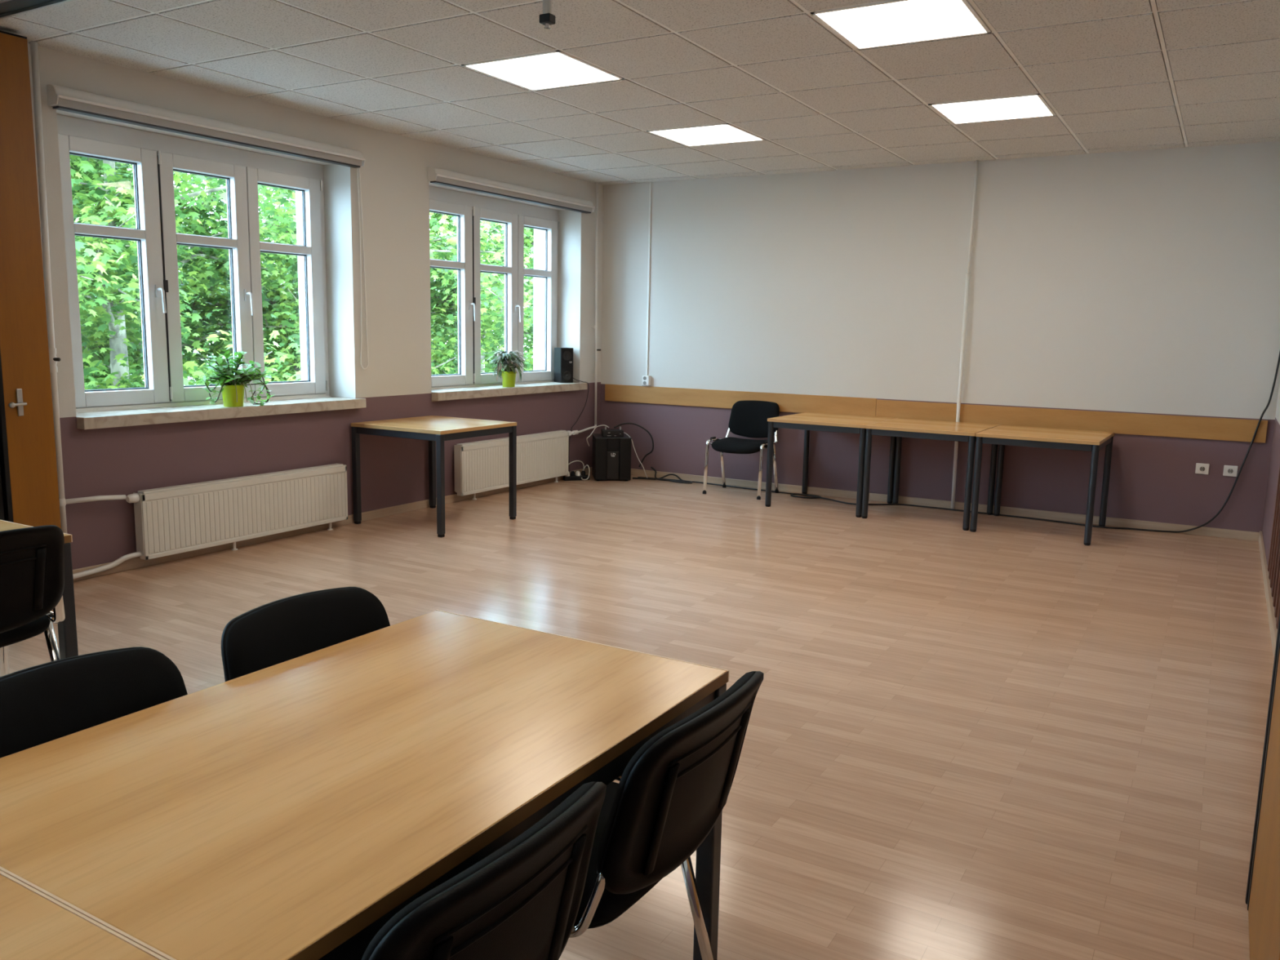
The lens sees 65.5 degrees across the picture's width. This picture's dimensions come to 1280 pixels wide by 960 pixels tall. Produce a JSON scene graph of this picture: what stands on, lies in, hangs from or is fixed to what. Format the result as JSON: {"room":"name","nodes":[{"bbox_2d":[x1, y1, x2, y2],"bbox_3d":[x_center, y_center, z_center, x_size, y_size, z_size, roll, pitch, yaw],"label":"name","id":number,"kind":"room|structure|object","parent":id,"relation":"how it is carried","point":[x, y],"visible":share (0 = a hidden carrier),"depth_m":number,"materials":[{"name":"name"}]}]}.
{"room":"meeting room","nodes":[
{"label":"meeting room","id":0,"kind":"room"},
{"bbox_2d":[27,42,603,569],"bbox_3d":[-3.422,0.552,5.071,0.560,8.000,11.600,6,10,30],"label":"wall","id":1,"kind":"structure","parent":0,"point":[395,383],"depth_m":6.80,"materials":[{"name":"paint"}]},
{"bbox_2d":[30,40,142,579],"bbox_3d":[-2.851,-0.812,5.136,0.099,2.660,0.435,6,10,30],"label":"pipe","id":2,"kind":"object","parent":1,"relation":"attached to","point":[53,359],"visible":0.8,"depth_m":4.96,"materials":[{"name":"white metal"}]},
{"bbox_2d":[56,113,366,429],"bbox_3d":[-2.537,-1.200,5.981,0.400,1.625,1.970,6,10,30],"label":"window","id":3,"kind":"structure","parent":1,"relation":"in","point":[164,398],"depth_m":5.87,"materials":[{"name":"white plastic"}]},
{"bbox_2d":[46,84,368,369],"bbox_3d":[-2.369,-1.354,5.879,0.092,1.446,2.085,6,10,30],"label":"roller blind","id":4,"kind":"object","parent":3,"relation":"attached to","point":[60,98],"visible":1,"depth_m":5.59,"materials":[{"name":"white"}]},
{"bbox_2d":[196,346,275,406],"bbox_3d":[-2.435,-0.618,5.979,0.278,0.366,0.501,4,9,17],"label":"potted plant","id":5,"kind":"object","parent":3,"relation":"on","point":[233,386],"visible":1,"depth_m":5.96,"materials":[{"name":"green plant"}]},
{"bbox_2d":[72,466,591,581],"bbox_3d":[-1.706,0.202,7.392,0.014,0.062,5.186,6,10,30],"label":"baseboard","id":6,"kind":"structure","parent":1,"relation":"attached to","point":[135,562],"depth_m":6.53,"materials":[{"name":"beige wood"}]},
{"bbox_2d":[429,185,587,401],"bbox_3d":[-1.156,-1.526,8.304,0.400,1.625,2.025,6,10,30],"label":"window","id":7,"kind":"structure","parent":1,"relation":"in","point":[469,209],"depth_m":8.36,"materials":[{"name":"white plastic"}]},
{"bbox_2d":[484,350,530,386],"bbox_3d":[-1.103,-0.926,8.285,0.346,0.300,0.462,6,10,30],"label":"potted plant","id":8,"kind":"object","parent":7,"relation":"on","point":[508,376],"visible":1,"depth_m":8.24,"materials":[{"name":"green plant"}]},
{"bbox_2d":[427,166,595,213],"bbox_3d":[-0.975,-2.340,8.103,0.092,0.112,2.092,6,10,30],"label":"roller blind","id":9,"kind":"object","parent":7,"relation":"attached to","point":[435,175],"visible":1,"depth_m":7.91,"materials":[{"name":"white"}]},
{"bbox_2d":[554,347,573,382],"bbox_3d":[-0.697,-1.053,9.121,0.128,0.315,0.152,-4,10,-29],"label":"speaker","id":10,"kind":"object","parent":7,"relation":"on","point":[563,357],"visible":1,"depth_m":9.06},
{"bbox_2d":[560,348,573,382],"bbox_3d":[-0.664,-1.043,9.062,0.120,0.303,0.004,-4,10,-29],"label":"grille","id":11,"kind":"object","parent":10,"relation":"attached to","point":[566,354],"depth_m":9.06,"materials":[{"name":"black fabric"}]},
{"bbox_2d":[453,430,572,499],"bbox_3d":[-1.025,-0.139,8.396,0.077,0.460,1.541,6,10,30],"label":"radiator","id":12,"kind":"object","parent":1,"relation":"attached to","point":[480,466],"visible":0.94,"depth_m":8.18,"materials":[{"name":"white metal"}]},
{"bbox_2d":[456,430,566,445],"bbox_3d":[-1.043,-0.356,8.331,0.058,0.012,1.415,6,10,30],"label":"grille","id":13,"kind":"object","parent":12,"relation":"attached to","point":[497,442],"depth_m":8.36,"materials":[{"name":"white metal"}]},
{"bbox_2d":[571,182,600,435],"bbox_3d":[-0.522,-1.552,9.023,0.093,2.275,0.511,6,10,30],"label":"pipe","id":14,"kind":"object","parent":1,"relation":"attached to","point":[575,432],"visible":0.95,"depth_m":9.20,"materials":[{"name":"white metal"}]},
{"bbox_2d":[0,0,1279,185],"bbox_3d":[-0.796,-2.126,3.134,6.400,0.620,11.600,6,10,30],"label":"ceiling","id":15,"kind":"structure","parent":0,"point":[1115,75],"depth_m":5.08,"materials":[{"name":"tile"}]},
{"bbox_2d":[0,0,73,18],"bbox_3d":[-0.803,-1.831,3.127,5.450,0.082,0.150,6,10,30],"label":"track","id":16,"kind":"object","parent":15,"relation":"attached to","point":[8,8],"visible":1,"depth_m":4.19,"materials":[{"name":"grey metal"}]},
{"bbox_2d":[461,49,624,91],"bbox_3d":[-0.496,-2.132,5.166,0.603,0.036,0.603,6,10,30],"label":"recessed light","id":17,"kind":"object","parent":15,"relation":"in","point":[557,68],"visible":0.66,"depth_m":5.15,"materials":[{"name":"white plastic"}]},
{"bbox_2d":[539,0,555,29],"bbox_3d":[-0.329,-1.733,3.533,0.100,0.258,0.100,6,10,30],"label":"sprinkler","id":18,"kind":"object","parent":15,"relation":"attached to","point":[547,19],"depth_m":3.53,"materials":[{"name":"silver metal"}]},
{"bbox_2d":[646,123,765,146],"bbox_3d":[0.456,-2.357,6.766,0.603,0.036,0.603,6,10,30],"label":"recessed light","id":19,"kind":"object","parent":15,"relation":"in","point":[722,133],"visible":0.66,"depth_m":6.76,"materials":[{"name":"white plastic"}]},
{"bbox_2d":[810,0,991,49],"bbox_3d":[1.120,-1.958,4.230,0.603,0.036,0.603,6,10,30],"label":"recessed light","id":20,"kind":"object","parent":15,"relation":"in","point":[891,22],"visible":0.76,"depth_m":4.22,"materials":[{"name":"white plastic"}]},
{"bbox_2d":[928,93,1056,124],"bbox_3d":[2.071,-2.183,5.830,0.603,0.036,0.603,6,10,30],"label":"recessed light","id":21,"kind":"object","parent":15,"relation":"in","point":[1032,105],"visible":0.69,"depth_m":5.82,"materials":[{"name":"white plastic"}]},
{"bbox_2d":[8,473,1274,959],"bbox_3d":[-0.856,0.928,3.599,6.400,0.200,11.600,6,10,30],"label":"floor","id":22,"kind":"structure","parent":0,"point":[1011,738],"depth_m":4.07,"materials":[{"name":"beige laminate"}]},
{"bbox_2d":[0,466,4,520],"bbox_3d":[-3.205,-0.673,4.349,0.086,2.648,0.650,6,10,30],"label":"partition panel","id":23,"kind":"object","parent":22,"relation":"on","point":[2,509],"visible":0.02,"depth_m":4.72,"materials":[{"name":"black"}]},
{"bbox_2d":[0,30,61,528],"bbox_3d":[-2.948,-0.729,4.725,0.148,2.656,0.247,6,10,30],"label":"door","id":24,"kind":"structure","parent":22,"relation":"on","point":[28,455],"depth_m":4.71,"materials":[{"name":"orange wood"}]},
{"bbox_2d":[0,524,65,676],"bbox_3d":[-2.045,0.506,2.986,0.556,0.778,0.527,6,10,30],"label":"chair","id":25,"kind":"object","parent":22,"relation":"on","point":[32,559],"visible":0.92,"depth_m":2.95,"materials":[{"name":"black plastic"}]},
{"bbox_2d":[0,520,78,659],"bbox_3d":[-2.418,0.551,2.878,0.772,0.700,1.161,6,10,30],"label":"meeting table","id":26,"kind":"object","parent":22,"relation":"on","point":[67,630],"visible":0.19,"depth_m":3.15,"materials":[{"name":"grey metal"}]},
{"bbox_2d":[0,870,167,959],"bbox_3d":[-1.045,0.901,0.758,0.772,0.700,1.161,6,10,30],"label":"meeting table","id":27,"kind":"object","parent":22,"relation":"on","point":[34,925],"visible":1,"depth_m":1.10,"materials":[{"name":"brown wood"}]},
{"bbox_2d":[0,646,187,757],"bbox_3d":[-0.820,0.731,1.662,0.556,0.778,0.527,6,10,30],"label":"chair","id":28,"kind":"object","parent":22,"relation":"on","point":[43,703],"visible":0.2,"depth_m":1.75,"materials":[{"name":"black plastic"}]},
{"bbox_2d":[125,463,347,559],"bbox_3d":[-2.397,0.196,6.092,0.077,0.437,1.541,6,10,30],"label":"radiator","id":29,"kind":"object","parent":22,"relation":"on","point":[172,520],"visible":1,"depth_m":5.97,"materials":[{"name":"white metal"}]},
{"bbox_2d":[137,463,342,493],"bbox_3d":[-2.381,-0.018,6.086,0.058,0.012,1.435,6,10,30],"label":"grille","id":30,"kind":"object","parent":29,"relation":"attached to","point":[209,485],"depth_m":6.01,"materials":[{"name":"white metal"}]},
{"bbox_2d":[221,586,390,681],"bbox_3d":[-0.548,0.667,2.119,0.556,0.778,0.527,6,10,30],"label":"chair","id":31,"kind":"object","parent":22,"relation":"on","point":[274,633],"visible":0.19,"depth_m":2.15,"materials":[{"name":"black plastic"}]},
{"bbox_2d":[0,609,728,959],"bbox_3d":[-0.455,0.762,1.750,0.772,0.700,1.161,6,10,30],"label":"meeting table","id":32,"kind":"object","parent":22,"relation":"on","point":[291,809],"visible":0.87,"depth_m":1.49,"materials":[{"name":"brown wood"}]},
{"bbox_2d":[351,415,516,537],"bbox_3d":[-1.430,-0.054,6.984,0.802,0.700,0.802,6,10,30],"label":"table","id":33,"kind":"object","parent":22,"relation":"on","point":[437,429],"visible":1,"depth_m":6.81,"materials":[{"name":"brown wood"}]},
{"bbox_2d":[361,781,606,959],"bbox_3d":[-0.359,0.783,1.384,0.556,0.778,0.527,6,10,30],"label":"chair","id":34,"kind":"object","parent":22,"relation":"on","point":[521,901],"visible":0.82,"depth_m":1.19,"materials":[{"name":"black plastic"}]},
{"bbox_2d":[563,471,589,480],"bbox_3d":[-0.578,-0.040,9.057,0.240,0.083,0.052,-2,9,-21],"label":"power strip","id":35,"kind":"object","parent":22,"relation":"on","point":[577,477],"visible":1,"depth_m":9.03,"materials":[{"name":"black plastic"}]},
{"bbox_2d":[568,377,588,475],"bbox_3d":[-0.601,-0.492,9.166,0.142,0.923,0.248,6,10,30],"label":"cable","id":36,"kind":"object","parent":22,"relation":"on","point":[573,378],"visible":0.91,"depth_m":9.16,"materials":[{"name":"black plastic"}]},
{"bbox_2d":[568,460,590,479],"bbox_3d":[-0.558,-0.091,9.081,0.207,0.168,0.115,3,9,9],"label":"lead","id":37,"kind":"object","parent":22,"relation":"on","point":[574,460],"visible":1,"depth_m":9.08,"materials":[{"name":"grey plastic"}]},
{"bbox_2d":[591,433,631,480],"bbox_3d":[-0.264,-0.209,9.162,0.330,0.398,0.345,0,9,-7],"label":"subwoofer","id":38,"kind":"object","parent":22,"relation":"on","point":[611,455],"visible":0.99,"depth_m":9.00,"materials":[{"name":"black paint"}]},
{"bbox_2d":[600,426,623,437],"bbox_3d":[-0.252,-0.442,9.081,0.190,0.085,0.186,0,9,-7],"label":"mixer","id":39,"kind":"object","parent":38,"relation":"on","point":[605,432],"visible":1,"depth_m":9.01,"materials":[{"name":"black plastic"}]},
{"bbox_2d":[586,424,608,446],"bbox_3d":[-0.393,-0.407,9.120,0.209,0.203,0.066,-1,9,-14],"label":"lead","id":40,"kind":"object","parent":39,"relation":"attached to","point":[602,424],"visible":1,"depth_m":9.09,"materials":[{"name":"grey plastic"}]},
{"bbox_2d":[613,422,653,466],"bbox_3d":[-0.061,-0.322,9.229,0.380,0.416,0.064,0,9,-9],"label":"cable","id":41,"kind":"object","parent":39,"relation":"attached to","point":[644,428],"visible":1,"depth_m":9.23,"materials":[{"name":"black plastic"}]},
{"bbox_2d":[606,451,619,479],"bbox_3d":[-0.245,-0.132,9.018,0.110,0.250,0.010,0,9,-7],"label":"grille","id":42,"kind":"object","parent":38,"relation":"attached to","point":[612,457],"depth_m":9.01,"materials":[{"name":"black"}]},
{"bbox_2d":[623,432,647,478],"bbox_3d":[-0.040,-0.223,9.106,0.280,0.437,0.059,-3,10,-26],"label":"lead","id":43,"kind":"object","parent":22,"relation":"on","point":[624,433],"visible":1,"depth_m":9.09,"materials":[{"name":"grey plastic"}]},
{"bbox_2d":[632,466,692,483],"bbox_3d":[0.225,-0.048,9.144,0.587,0.110,0.153,5,9,24],"label":"loose cable","id":44,"kind":"object","parent":22,"relation":"on","point":[653,468],"visible":1,"depth_m":9.15,"materials":[{"name":"black plastic"}]},
{"bbox_2d":[568,671,764,959],"bbox_3d":[-0.087,0.719,1.840,0.556,0.778,0.527,6,10,30],"label":"chair","id":45,"kind":"object","parent":22,"relation":"on","point":[670,795],"visible":0.58,"depth_m":1.61,"materials":[{"name":"black plastic"}]},
{"bbox_2d":[702,400,779,499],"bbox_3d":[0.896,-0.275,8.496,0.527,0.778,0.556,6,10,28],"label":"chair","id":46,"kind":"object","parent":22,"relation":"on","point":[748,418],"visible":0.95,"depth_m":8.56,"materials":[{"name":"black fabric"}]},
{"bbox_2d":[764,412,897,517],"bbox_3d":[1.536,-0.145,7.972,0.792,0.700,0.802,6,10,31],"label":"table","id":47,"kind":"object","parent":22,"relation":"on","point":[807,421],"visible":0.88,"depth_m":7.79,"materials":[{"name":"brown wood"}]},
{"bbox_2d":[861,417,999,530],"bbox_3d":[2.208,-0.068,7.553,0.792,0.700,0.802,6,10,31],"label":"table","id":48,"kind":"object","parent":22,"relation":"on","point":[899,428],"visible":0.89,"depth_m":7.37,"materials":[{"name":"brown wood"}]},
{"bbox_2d":[637,351,1279,533],"bbox_3d":[2.115,-1.099,7.801,4.950,2.661,0.289,6,10,30],"label":"cable","id":49,"kind":"object","parent":22,"relation":"on","point":[812,496],"visible":0.94,"depth_m":7.37,"materials":[{"name":"black plastic"}]},
{"bbox_2d":[969,425,1114,545],"bbox_3d":[2.880,0.010,7.126,0.792,0.700,0.802,6,10,31],"label":"table","id":50,"kind":"object","parent":22,"relation":"on","point":[1093,442],"visible":1,"depth_m":6.94,"materials":[{"name":"beige wood"}]},
{"bbox_2d":[1245,613,1279,959],"bbox_3d":[1.333,-0.214,1.855,0.094,2.668,0.880,6,10,30],"label":"partition panel","id":51,"kind":"object","parent":22,"relation":"on","point":[1263,888],"visible":1,"depth_m":2.14,"materials":[{"name":"orange wood"}]},
{"bbox_2d":[600,141,1279,532],"bbox_3d":[2.064,-1.377,8.159,5.450,3.100,0.300,6,10,30],"label":"wall","id":52,"kind":"structure","parent":0,"point":[1138,282],"depth_m":7.68,"materials":[{"name":"paint"}]},
{"bbox_2d":[641,375,651,385],"bbox_3d":[0.060,-0.920,9.212,0.076,0.090,0.047,6,10,30],"label":"wall socket","id":53,"kind":"object","parent":52,"relation":"attached to","point":[646,380],"visible":1,"depth_m":9.19,"materials":[{"name":"white plastic"}]},
{"bbox_2d":[645,182,651,375],"bbox_3d":[0.079,-1.822,9.094,0.018,1.740,0.013,6,10,30],"label":"duct","id":54,"kind":"object","parent":52,"relation":"attached to","point":[650,190],"visible":1,"depth_m":9.09,"materials":[{"name":"white plastic"}]},
{"bbox_2d":[604,383,876,416],"bbox_3d":[0.804,-0.712,8.815,2.628,0.157,0.020,6,10,30],"label":"trim","id":55,"kind":"structure","parent":52,"relation":"attached to","point":[787,402],"depth_m":8.80,"materials":[{"name":"brown wood"}]},
{"bbox_2d":[631,468,1259,541],"bbox_3d":[1.955,0.143,8.254,5.450,0.062,0.014,6,10,30],"label":"baseboard","id":56,"kind":"structure","parent":52,"relation":"attached to","point":[1131,523],"depth_m":7.78,"materials":[{"name":"beige wood"}]},
{"bbox_2d":[951,160,978,509],"bbox_3d":[2.514,-1.090,7.724,0.036,2.680,0.056,6,10,30],"label":"pipe","id":57,"kind":"object","parent":52,"relation":"attached to","point":[967,274],"visible":1,"depth_m":7.71,"materials":[{"name":"white plastic"}]},
{"bbox_2d":[875,399,1267,443],"bbox_3d":[3.109,-0.456,7.480,2.720,0.153,0.020,6,10,30],"label":"trim","id":58,"kind":"structure","parent":52,"relation":"attached to","point":[1148,424],"depth_m":7.36,"materials":[{"name":"brown wood"}]},
{"bbox_2d":[1195,462,1209,474],"bbox_3d":[3.968,-0.079,7.024,0.084,0.076,0.016,6,10,30],"label":"wall socket","id":59,"kind":"object","parent":52,"relation":"attached to","point":[1201,468],"visible":1,"depth_m":7.02,"materials":[{"name":"white plastic"}]},
{"bbox_2d":[1222,465,1237,476],"bbox_3d":[4.115,-0.063,6.939,0.084,0.076,0.016,6,10,30],"label":"wall socket","id":60,"kind":"object","parent":52,"relation":"attached to","point":[1228,470],"visible":1,"depth_m":6.93,"materials":[{"name":"white plastic"}]},
{"bbox_2d":[1262,380,1279,622],"bbox_3d":[1.739,-0.426,1.865,0.450,3.100,11.600,6,10,30],"label":"wall","id":61,"kind":"structure","parent":0,"point":[1275,452],"depth_m":6.29,"materials":[{"name":"paint"}]},
{"bbox_2d":[1257,530,1277,660],"bbox_3d":[2.964,0.703,4.656,0.016,0.075,5.236,6,10,30],"label":"baseboard","id":62,"kind":"structure","parent":61,"relation":"attached to","point":[1270,608],"depth_m":5.22,"materials":[{"name":"beige wood"}]},
{"bbox_2d":[1267,464,1279,628],"bbox_3d":[2.735,-0.361,4.095,0.047,1.860,1.600,6,10,30],"label":"wall panel","id":63,"kind":"object","parent":61,"relation":"attached to","point":[1273,564],"visible":0.91,"depth_m":4.52,"materials":[{"name":"paint"}]},
{"label":"outside","id":64,"kind":"structure","parent":0,"visible":0},
{"bbox_3d":[-24.035,0.556,29.634,59.400,0.200,90.000,6,10,30],"label":"yard","id":65,"kind":"structure","parent":64,"visible":0},
{"bbox_2d":[84,340,125,390],"bbox_3d":[-8.076,-0.950,9.509,4.654,9.454,5.582,6,10,27],"label":"plane tree","id":66,"kind":"object","parent":65,"relation":"on","point":[91,383],"visible":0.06,"depth_m":10.89,"materials":[{"name":"green plant"}]},
{"bbox_2d":[80,196,273,375],"bbox_3d":[-10.996,-1.243,16.549,7.220,7.802,9.130,8,11,38],"label":"plane tree","id":67,"kind":"object","parent":65,"relation":"on","point":[269,197],"visible":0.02,"depth_m":16.29,"materials":[{"name":"green plant"}]},
{"bbox_2d":[70,157,299,386],"bbox_3d":[-7.593,-1.819,14.167,5.808,9.797,5.440,4,9,19],"label":"plane tree","id":68,"kind":"object","parent":65,"relation":"on","point":[187,357],"visible":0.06,"depth_m":14.05,"materials":[{"name":"green plant"}]},
{"bbox_2d":[69,154,301,389],"bbox_3d":[-6.139,-1.364,11.759,5.442,9.672,6.349,-5,11,-36],"label":"plane tree","id":69,"kind":"object","parent":65,"relation":"on","point":[105,268],"visible":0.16,"depth_m":11.34,"materials":[{"name":"green plant"}]},
{"bbox_2d":[135,212,444,384],"bbox_3d":[-8.153,-1.872,21.193,7.061,7.760,7.496,4,9,19],"label":"plane tree","id":70,"kind":"object","parent":65,"relation":"on","point":[287,258],"visible":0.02,"depth_m":20.05,"materials":[{"name":"green plant"}]},
{"bbox_2d":[97,177,533,385],"bbox_3d":[-4.743,-1.306,15.403,6.822,8.539,6.031,-6,11,-40],"label":"plane tree","id":71,"kind":"object","parent":65,"relation":"on","point":[222,300],"visible":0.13,"depth_m":14.28,"materials":[{"name":"green plant"}]},
{"bbox_2d":[429,212,533,374],"bbox_3d":[-3.045,-1.940,18.049,5.792,9.055,6.052,-4,10,-30],"label":"plane tree","id":72,"kind":"object","parent":65,"relation":"on","point":[490,306],"visible":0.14,"depth_m":16.91,"materials":[{"name":"green plant"}]},
{"bbox_2d":[430,244,533,373],"bbox_3d":[-4.377,-2.638,25.539,7.672,8.115,7.493,4,9,15],"label":"plane tree","id":73,"kind":"object","parent":65,"relation":"on","point":[438,291],"visible":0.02,"depth_m":24.74,"materials":[{"name":"green plant"}]},
{"bbox_2d":[440,225,533,368],"bbox_3d":[-1.723,-2.230,20.773,5.893,8.845,6.232,0,9,-7],"label":"plane tree","id":74,"kind":"object","parent":65,"relation":"on","point":[530,331],"visible":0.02,"depth_m":20.31,"materials":[{"name":"green plant"}]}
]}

